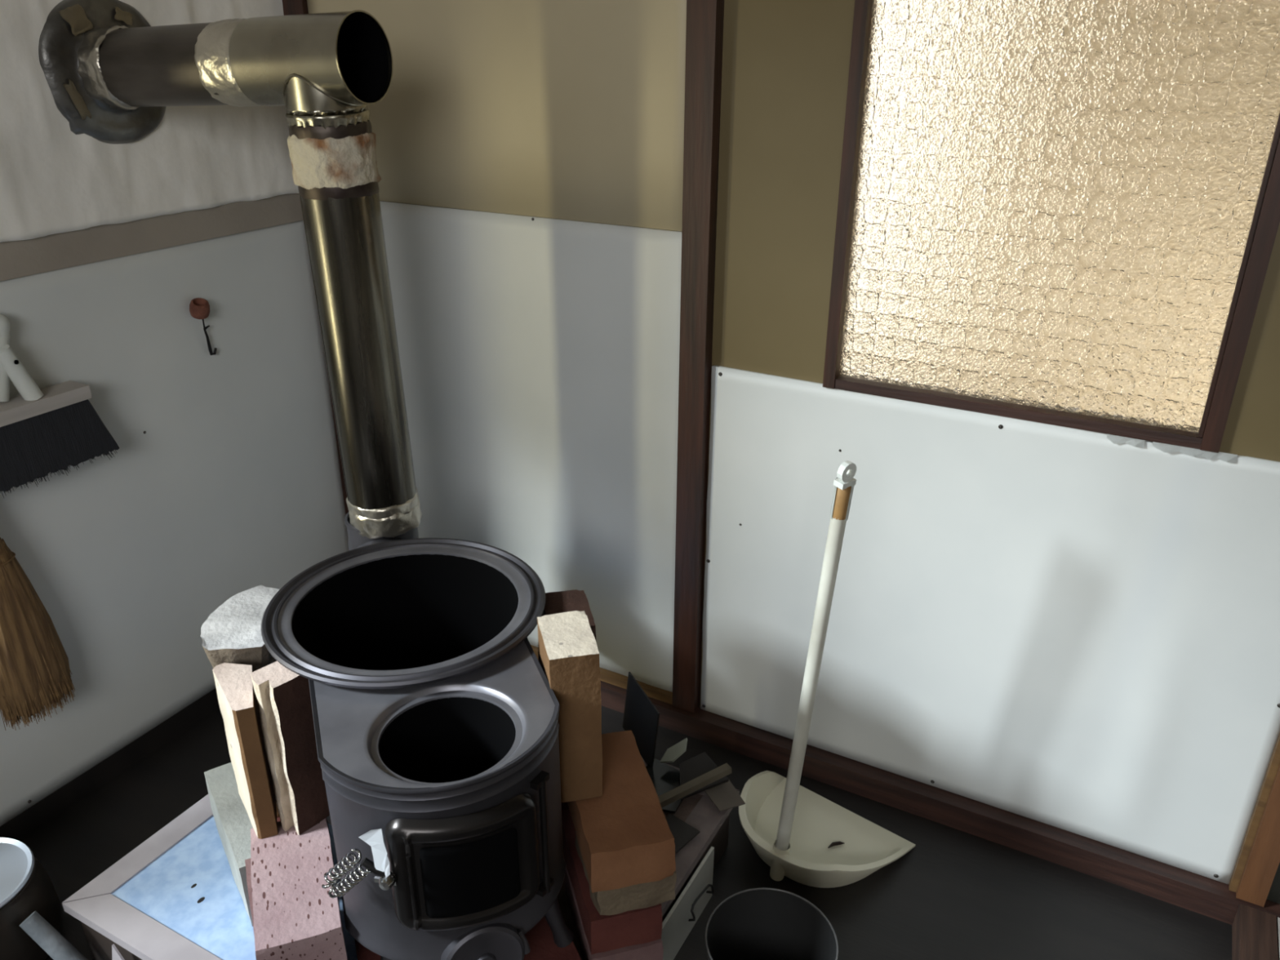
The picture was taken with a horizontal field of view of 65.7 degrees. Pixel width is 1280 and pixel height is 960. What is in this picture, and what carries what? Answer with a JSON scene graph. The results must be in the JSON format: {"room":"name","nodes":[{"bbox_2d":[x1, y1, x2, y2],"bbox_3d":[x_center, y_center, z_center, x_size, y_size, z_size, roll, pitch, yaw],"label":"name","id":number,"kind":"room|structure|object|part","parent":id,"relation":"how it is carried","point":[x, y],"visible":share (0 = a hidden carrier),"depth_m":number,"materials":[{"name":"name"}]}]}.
{"room":"wood stove room","nodes":[
{"label":"wood stove room","id":0,"kind":"room"},
{"bbox_2d":[0,0,348,826],"bbox_3d":[-1.567,-0.117,0.489,0.084,2.400,3.760,13,27,26],"label":"wall","id":1,"kind":"structure","parent":0,"point":[223,479],"depth_m":1.80,"materials":[{"name":"paint"}]},
{"bbox_2d":[0,313,9,401],"bbox_3d":[-0.990,-0.188,1.525,0.033,0.136,0.060,19,30,35],"label":"handle","id":2,"kind":"object","parent":1,"relation":"attached to","point":[4,322],"visible":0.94,"depth_m":1.52,"materials":[{"name":"plastic"}]},
{"bbox_2d":[0,537,75,730],"bbox_3d":[-1.013,0.186,1.590,0.062,0.458,0.124,13,27,26],"label":"straw broom","id":3,"kind":"object","parent":1,"relation":"hanging from","point":[35,671],"visible":1,"depth_m":1.61,"materials":[{"name":"brown wicker"}]},
{"bbox_2d":[0,344,119,497],"bbox_3d":[-0.991,-0.086,1.521,0.064,0.224,0.347,13,27,26],"label":"brush","id":4,"kind":"object","parent":1,"relation":"attached to","point":[53,428],"visible":1,"depth_m":1.57,"materials":[{"name":"black plastic"}]},
{"bbox_2d":[0,344,43,400],"bbox_3d":[-0.964,-0.164,1.539,0.033,0.096,0.051,13,27,26],"label":"socket","id":5,"kind":"object","parent":4,"relation":"attached to","point":[20,378],"depth_m":1.54,"materials":[{"name":"white plastic"}]},
{"bbox_2d":[38,0,166,143],"bbox_3d":[-0.847,-0.658,1.592,0.036,0.228,0.229,13,27,26],"label":"wall flange","id":6,"kind":"object","parent":1,"relation":"attached to","point":[61,37],"visible":0.87,"depth_m":1.55,"materials":[{"name":"metal"}]},
{"bbox_2d":[77,18,262,110],"bbox_3d":[-0.707,-0.637,1.529,0.336,0.135,0.125,10,26,21],"label":"flue pipe","id":7,"kind":"object","parent":6,"relation":"attached to","point":[123,67],"visible":0.76,"depth_m":1.49,"materials":[{"name":"metal"}]},
{"bbox_2d":[0,659,276,840],"bbox_3d":[-0.905,0.469,2.046,0.006,0.049,0.861,13,27,26],"label":"baseboard","id":8,"kind":"structure","parent":1,"relation":"attached to","point":[35,816],"depth_m":1.87,"materials":[{"name":"brown wood"}]},
{"bbox_2d":[189,297,217,355],"bbox_3d":[-0.811,-0.281,1.842,0.036,0.112,0.038,-11,27,-23],"label":"wall hook","id":9,"kind":"object","parent":1,"relation":"attached to","point":[199,308],"visible":1,"depth_m":1.82,"materials":[{"name":"black metal"}]},
{"bbox_3d":[-0.811,-0.315,1.827,0.038,0.039,0.036,13,27,26],"label":"knob","id":10,"kind":"part","parent":9,"relation":"part of","materials":[{"name":"brown wood"}]},
{"bbox_2d":[19,705,1231,959],"bbox_3d":[0.039,1.361,0.208,3.780,0.050,3.780,13,27,26],"label":"floor","id":11,"kind":"structure","parent":0,"point":[956,895],"depth_m":1.66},
{"bbox_2d":[0,837,62,959],"bbox_3d":[-0.999,0.647,1.491,0.204,0.184,0.204,13,27,26],"label":"bucket","id":12,"kind":"object","parent":11,"relation":"on","point":[26,887],"visible":0.97,"depth_m":1.48,"materials":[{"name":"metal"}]},
{"bbox_3d":[-0.998,0.593,1.467,0.177,0.016,0.177,13,27,26],"label":"lid","id":13,"kind":"part","parent":12,"relation":"part of","materials":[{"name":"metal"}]},
{"bbox_2d":[19,911,88,959],"bbox_3d":[-0.846,0.694,1.455,0.115,0.128,0.029,6,25,13],"label":"stick","id":14,"kind":"object","parent":11,"relation":"on","point":[51,941],"visible":1,"depth_m":1.44,"materials":[{"name":"grey metal"}]},
{"bbox_2d":[62,760,739,959],"bbox_3d":[-0.344,0.633,1.605,0.786,0.120,0.705,13,27,26],"label":"tray","id":15,"kind":"object","parent":11,"relation":"on","point":[175,895],"visible":0.31,"depth_m":1.49,"materials":[{"name":"metal"}]},
{"bbox_2d":[111,943,124,959],"bbox_3d":[-0.730,0.698,1.415,0.075,0.055,0.011,13,27,26],"label":"scrap","id":16,"kind":"object","parent":15,"relation":"on","point":[116,955],"visible":1,"depth_m":1.42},
{"bbox_3d":[-0.668,0.511,1.744,0.046,0.016,0.703,13,27,26],"label":"frame rail","id":17,"kind":"part","parent":15,"relation":"part of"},
{"bbox_3d":[-0.501,0.704,1.319,0.784,0.016,0.046,13,27,26],"label":"frame rail","id":18,"kind":"part","parent":15,"relation":"part of","materials":[{"name":"white wood"}]},
{"bbox_2d":[204,762,253,926],"bbox_3d":[-0.602,0.547,1.507,0.052,0.116,0.237,-15,28,-30],"label":"stone slab","id":19,"kind":"object","parent":15,"relation":"on","point":[233,823],"visible":0.49,"depth_m":1.48,"materials":[{"name":"grey stone"}]},
{"bbox_2d":[354,938,381,959],"bbox_3d":[-0.328,0.652,1.343,0.102,0.061,0.212,-9,26,-19],"label":"brick","id":20,"kind":"object","parent":15,"relation":"on","point":[363,953],"visible":0.08,"depth_m":1.32,"materials":[{"name":"red brick"}]},
{"bbox_2d":[523,915,582,959],"bbox_3d":[-0.150,0.646,1.359,0.101,0.061,0.212,-11,27,-22],"label":"brick","id":21,"kind":"object","parent":15,"relation":"on","point":[540,938],"visible":0.12,"depth_m":1.33,"materials":[{"name":"red brick"}]},
{"bbox_2d":[261,511,573,959],"bbox_3d":[-0.337,0.339,1.495,0.385,0.395,0.834,-9,26,-19],"label":"wood stove","id":22,"kind":"object","parent":21,"relation":"on","point":[435,710],"visible":0.98,"depth_m":1.23,"materials":[{"name":"metal"}]},
{"bbox_2d":[287,132,422,538],"bbox_3d":[-0.452,-0.218,1.600,0.139,0.654,0.135,13,27,26],"label":"flue pipe","id":23,"kind":"object","parent":22,"relation":"on","point":[336,180],"visible":0.96,"depth_m":1.54,"materials":[{"name":"metal"}]},
{"bbox_2d":[228,9,393,139],"bbox_3d":[-0.472,-0.584,1.438,0.198,0.176,0.125,11,26,22],"label":"flue tee","id":24,"kind":"object","parent":23,"relation":"attached to","point":[326,69],"visible":1,"depth_m":1.40,"materials":[{"name":"metal"}]},
{"bbox_2d":[358,828,390,877],"bbox_3d":[-0.291,0.404,1.088,0.042,0.059,0.010,14,28,28],"label":"scrap","id":25,"kind":"object","parent":22,"relation":"attached to","point":[374,837],"visible":1,"depth_m":1.09,"materials":[{"name":"white paper"}]},
{"bbox_3d":[-0.291,0.431,1.097,0.033,0.029,0.011,0,24,-1],"label":"latch lever","id":26,"kind":"part","parent":22,"relation":"part of","materials":[{"name":"black metal"}]},
{"bbox_3d":[-0.318,0.602,1.264,0.032,0.107,0.072,8,26,17],"label":"leg","id":27,"kind":"part","parent":22,"relation":"part of","materials":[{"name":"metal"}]},
{"bbox_3d":[-0.243,0.286,1.197,0.272,0.012,0.265,-9,26,-19],"label":"plate","id":28,"kind":"part","parent":22,"relation":"part of","materials":[{"name":"metal"}]},
{"bbox_3d":[-0.198,0.444,1.139,0.172,0.173,0.040,-9,26,-19],"label":"door","id":29,"kind":"part","parent":22,"relation":"part of","materials":[{"name":"metal"}]},
{"bbox_3d":[-0.122,0.572,1.332,0.072,0.107,0.032,14,28,27],"label":"leg","id":30,"kind":"part","parent":22,"relation":"part of","materials":[{"name":"metal"}]},
{"bbox_2d":[563,853,662,959],"bbox_3d":[-0.045,0.615,1.428,0.102,0.062,0.212,-6,25,-14],"label":"brick","id":31,"kind":"object","parent":15,"relation":"on","point":[651,950],"visible":0.27,"depth_m":1.34,"materials":[{"name":"brick"}]},
{"bbox_2d":[561,808,662,953],"bbox_3d":[-0.046,0.556,1.408,0.099,0.062,0.211,-6,25,-14],"label":"brick","id":32,"kind":"object","parent":31,"relation":"on","point":[644,925],"visible":0.43,"depth_m":1.32,"materials":[{"name":"red brick"}]},
{"bbox_2d":[572,819,677,920],"bbox_3d":[-0.024,0.512,1.362,0.112,0.061,0.158,-6,25,-14],"label":"brick","id":33,"kind":"object","parent":32,"relation":"on","point":[625,900],"visible":0.33,"depth_m":1.30,"materials":[{"name":"beige brick"}]},
{"bbox_2d":[568,728,675,891],"bbox_3d":[-0.037,0.446,1.357,0.111,0.068,0.228,-6,25,-13],"label":"brick","id":34,"kind":"object","parent":33,"relation":"on","point":[625,837],"visible":0.73,"depth_m":1.28,"materials":[{"name":"brown brick"}]},
{"bbox_2d":[537,610,603,803],"bbox_3d":[-0.093,0.301,1.318,0.066,0.230,0.106,-6,25,-13],"label":"wood block","id":35,"kind":"object","parent":34,"relation":"on","point":[569,654],"visible":0.79,"depth_m":1.27,"materials":[{"name":"brown wood"}]},
{"bbox_2d":[622,671,659,768],"bbox_3d":[0.001,0.427,1.760,0.016,0.120,0.130,-10,26,-21],"label":"sheet offcut","id":36,"kind":"object","parent":15,"relation":"on","point":[641,716],"visible":0.93,"depth_m":1.75,"materials":[{"name":"black metal"}]},
{"bbox_2d":[646,758,683,813],"bbox_3d":[0.025,0.520,1.696,0.135,0.006,0.120,4,26,8],"label":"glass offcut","id":37,"kind":"object","parent":15,"relation":"on","point":[665,778],"visible":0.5,"depth_m":1.70,"materials":[{"name":"grey glass"}]},
{"bbox_2d":[660,737,687,763],"bbox_3d":[0.061,0.471,1.721,0.060,0.026,0.030,-16,29,-32],"label":"shard","id":38,"kind":"object","parent":37,"relation":"on","point":[672,753],"visible":1,"depth_m":1.72},
{"bbox_2d":[666,813,700,854],"bbox_3d":[0.037,0.573,1.572,0.060,0.011,0.110,22,32,39],"label":"scrap","id":39,"kind":"object","parent":15,"relation":"on","point":[683,833],"visible":0.43,"depth_m":1.59,"materials":[{"name":"black"}]},
{"bbox_3d":[-0.184,0.465,1.849,0.784,0.016,0.040,13,27,26],"label":"frame rail","id":40,"kind":"part","parent":15,"relation":"part of","materials":[{"name":"beige wood"}]},
{"bbox_2d":[657,763,731,807],"bbox_3d":[0.051,0.520,1.627,0.230,0.036,0.014,-13,28,-27],"label":"wooden lath","id":41,"kind":"object","parent":15,"relation":"on","point":[724,770],"visible":0.64,"depth_m":1.64,"materials":[{"name":"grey wood"}]},
{"bbox_3d":[-0.020,0.659,1.423,0.050,0.016,0.703,13,27,26],"label":"frame rail","id":42,"kind":"part","parent":15,"relation":"part of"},
{"bbox_2d":[680,751,728,799],"bbox_3d":[0.097,0.503,1.692,0.090,0.033,0.063,-10,26,-21],"label":"tile offcut","id":43,"kind":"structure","parent":15,"relation":"on","point":[694,767],"depth_m":1.69,"materials":[{"name":"grey tile"}]},
{"bbox_2d":[704,779,745,811],"bbox_3d":[0.134,0.522,1.680,0.053,0.009,0.096,-12,27,-24],"label":"scrap","id":44,"kind":"object","parent":15,"relation":"on","point":[724,796],"visible":0.79,"depth_m":1.66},
{"bbox_3d":[-0.103,0.482,1.550,0.077,0.202,0.102,-6,25,-13],"label":"brick","id":45,"kind":"object","parent":15,"relation":"on","visible":0},
{"bbox_2d":[542,590,596,643],"bbox_3d":[-0.103,0.288,1.457,0.066,0.230,0.102,-5,25,-12],"label":"brick","id":46,"kind":"object","parent":45,"relation":"on","point":[568,601],"visible":0.13,"depth_m":1.42,"materials":[{"name":"brown brick"}]},
{"bbox_3d":[-0.541,0.528,1.551,0.050,0.116,0.202,-10,26,-21],"label":"brick","id":47,"kind":"object","parent":15,"relation":"on","visible":0},
{"bbox_2d":[275,803,279,817],"bbox_3d":[-0.543,0.387,1.473,0.048,0.206,0.097,-11,27,-22],"label":"brick","id":48,"kind":"object","parent":47,"relation":"on","point":[277,813],"visible":0.02,"depth_m":1.47,"materials":[{"name":"brown brick"}]},
{"bbox_2d":[199,586,279,671],"bbox_3d":[-0.568,0.239,1.429,0.096,0.102,0.171,-4,25,-10],"label":"stone","id":49,"kind":"object","parent":48,"relation":"on","point":[232,634],"visible":0.55,"depth_m":1.38,"materials":[{"name":"grey stone"}]},
{"bbox_3d":[-0.450,0.649,1.340,0.102,0.069,0.212,-10,26,-21],"label":"brick","id":50,"kind":"object","parent":15,"relation":"on","visible":0},
{"bbox_2d":[244,857,254,939],"bbox_3d":[-0.458,0.586,1.315,0.100,0.069,0.212,-11,27,-22],"label":"brick","id":51,"kind":"object","parent":50,"relation":"on","point":[247,863],"visible":0.06,"depth_m":1.34,"materials":[{"name":"grey brick"}]},
{"bbox_2d":[249,817,346,959],"bbox_3d":[-0.444,0.532,1.280,0.101,0.061,0.214,-9,26,-19],"label":"brick","id":52,"kind":"object","parent":51,"relation":"on","point":[295,917],"visible":0.89,"depth_m":1.23,"materials":[{"name":"pink brick"}]},
{"bbox_2d":[212,662,277,839],"bbox_3d":[-0.529,0.362,1.327,0.050,0.210,0.116,-9,26,-19],"label":"firewood","id":53,"kind":"object","parent":52,"relation":"on","point":[237,697],"visible":0.89,"depth_m":1.29,"materials":[{"name":"beige wood"}]},
{"bbox_2d":[250,661,329,835],"bbox_3d":[-0.464,0.354,1.310,0.055,0.239,0.059,18,30,34],"label":"firewood","id":54,"kind":"object","parent":52,"relation":"on","point":[282,695],"visible":0.93,"depth_m":1.29,"materials":[{"name":"brown wood"}]},
{"bbox_2d":[661,846,714,959],"bbox_3d":[-0.006,0.738,1.394,0.022,0.105,0.545,13,27,26],"label":"panel","id":55,"kind":"object","parent":11,"relation":"on","point":[691,902],"visible":1,"depth_m":1.53,"materials":[{"name":"white metal"}]},
{"bbox_3d":[0.094,0.657,1.554,0.018,0.063,0.093,13,27,26],"label":"wire handle","id":56,"kind":"part","parent":55,"relation":"part of","materials":[{"name":"black metal"}]},
{"bbox_2d":[705,887,838,959],"bbox_3d":[0.175,0.702,1.360,0.176,0.199,0.176,13,27,26],"label":"bin","id":57,"kind":"object","parent":11,"relation":"on","point":[763,923],"visible":1,"depth_m":1.40,"materials":[{"name":"black plastic"}]},
{"bbox_2d":[738,460,915,888],"bbox_3d":[0.294,0.284,1.573,0.290,0.785,0.243,19,30,35],"label":"dustpan","id":58,"kind":"object","parent":11,"relation":"on","point":[791,827],"visible":1,"depth_m":1.66,"materials":[{"name":"beige plastic"}]},
{"bbox_2d":[769,840,790,880],"bbox_3d":[0.233,0.634,1.653,0.032,0.076,0.029,19,30,35],"label":"socket","id":59,"kind":"object","parent":58,"relation":"attached to","point":[780,857],"depth_m":1.64,"materials":[{"name":"beige plastic"}]},
{"bbox_3d":[0.252,0.330,1.491,0.021,0.642,0.075,-17,30,-34],"label":"handle","id":60,"kind":"part","parent":58,"relation":"part of","materials":[{"name":"white plastic"}]},
{"bbox_2d":[827,841,844,848],"bbox_3d":[0.341,0.634,1.728,0.033,0.007,0.007,-8,26,-18],"label":"crumb","id":61,"kind":"object","parent":58,"relation":"in","point":[834,843],"visible":1,"depth_m":1.73,"materials":[{"name":"black"}]},
{"bbox_2d":[306,0,1279,884],"bbox_3d":[0.929,-0.414,1.163,3.760,2.400,0.076,13,27,26],"label":"wall","id":62,"kind":"structure","parent":0,"point":[1076,631],"depth_m":1.67,"materials":[{"name":"paint"}]},
{"bbox_2d":[282,0,348,514],"bbox_3d":[-0.652,-0.761,1.916,0.070,2.400,0.016,13,27,26],"label":"trim","id":63,"kind":"structure","parent":62,"relation":"attached to","point":[290,6],"depth_m":1.86,"materials":[{"name":"brown wood"}]},
{"bbox_3d":[-0.267,-1.107,1.535,0.796,1.354,0.006,13,27,26],"label":"tan panel","id":64,"kind":"part","parent":62,"relation":"part of","materials":[{"name":"beige paint"}]},
{"bbox_3d":[-0.272,-0.067,2.003,0.796,0.925,0.013,13,27,26],"label":"white panel","id":65,"kind":"part","parent":62,"relation":"part of","materials":[{"name":"white paint"}]},
{"bbox_2d":[530,644,672,704],"bbox_3d":[-0.277,0.364,2.195,0.798,0.022,0.022,13,27,26],"label":"trim","id":66,"kind":"structure","parent":62,"relation":"attached to","point":[606,676],"depth_m":2.06,"materials":[{"name":"brown wood"}]},
{"bbox_2d":[672,0,724,712],"bbox_3d":[0.097,-0.611,1.527,0.049,2.348,0.028,13,27,26],"label":"wooden post","id":67,"kind":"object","parent":62,"relation":"attached to","point":[704,18],"depth_m":1.68,"materials":[{"name":"brown wood"}]},
{"bbox_2d":[537,659,1279,924],"bbox_3d":[0.580,0.597,1.776,2.900,0.049,0.037,13,27,26],"label":"trim","id":68,"kind":"structure","parent":62,"relation":"attached to","point":[1202,895],"depth_m":1.76,"materials":[{"name":"brown wood"}]},
{"bbox_3d":[0.536,0.227,1.652,0.941,0.723,0.012,13,27,26],"label":"white panel","id":69,"kind":"part","parent":62,"relation":"part of","materials":[{"name":"white paint"}]},
{"bbox_2d":[822,0,1279,453],"bbox_3d":[0.560,-0.593,1.286,0.570,1.078,0.044,13,27,26],"label":"window","id":70,"kind":"structure","parent":62,"relation":"in","point":[1064,213],"depth_m":1.37,"materials":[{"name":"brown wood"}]},
{"bbox_3d":[0.318,-0.648,1.406,0.019,1.078,0.044,13,27,26],"label":"frame","id":71,"kind":"part","parent":70,"relation":"part of","materials":[{"name":"brown wood"}]},
{"bbox_3d":[0.557,-0.110,1.507,0.528,0.016,0.042,13,27,26],"label":"frame","id":72,"kind":"part","parent":70,"relation":"part of","materials":[{"name":"brown wood"}]},
{"bbox_3d":[0.800,-0.538,1.167,0.023,1.078,0.044,13,27,26],"label":"frame","id":73,"kind":"part","parent":70,"relation":"part of","materials":[{"name":"brown wood"}]},
{"bbox_2d":[1228,732,1279,892],"bbox_3d":[0.952,0.335,1.446,0.010,0.698,0.022,13,27,26],"label":"trim","id":74,"kind":"structure","parent":62,"relation":"attached to","point":[1274,762],"depth_m":1.52,"materials":[{"name":"brown wood"}]},
{"bbox_2d":[1231,903,1278,959],"bbox_3d":[0.116,1.338,0.140,0.050,0.048,3.561,13,27,26],"label":"trim","id":75,"kind":"structure","parent":62,"relation":"attached to","point":[1254,931],"depth_m":1.51,"materials":[{"name":"brown wood"}]},
{"bbox_2d":[1235,764,1279,906],"bbox_3d":[0.973,-0.410,1.091,0.038,2.348,0.034,13,27,26],"label":"wooden post","id":76,"kind":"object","parent":62,"relation":"attached to","point":[1263,861],"depth_m":1.52,"materials":[{"name":"orange wood"}]},
{"bbox_2d":[1266,862,1279,903],"bbox_3d":[1.363,-0.097,1.012,0.838,1.850,0.012,13,27,26],"label":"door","id":77,"kind":"structure","parent":62,"relation":"in","point":[1273,895],"depth_m":1.56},
{"bbox_2d":[1276,917,1279,959],"bbox_3d":[0.916,1.522,-0.257,1.770,0.047,3.560,13,27,26],"label":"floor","id":78,"kind":"structure","parent":0,"point":[1277,918],"depth_m":1.51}
]}

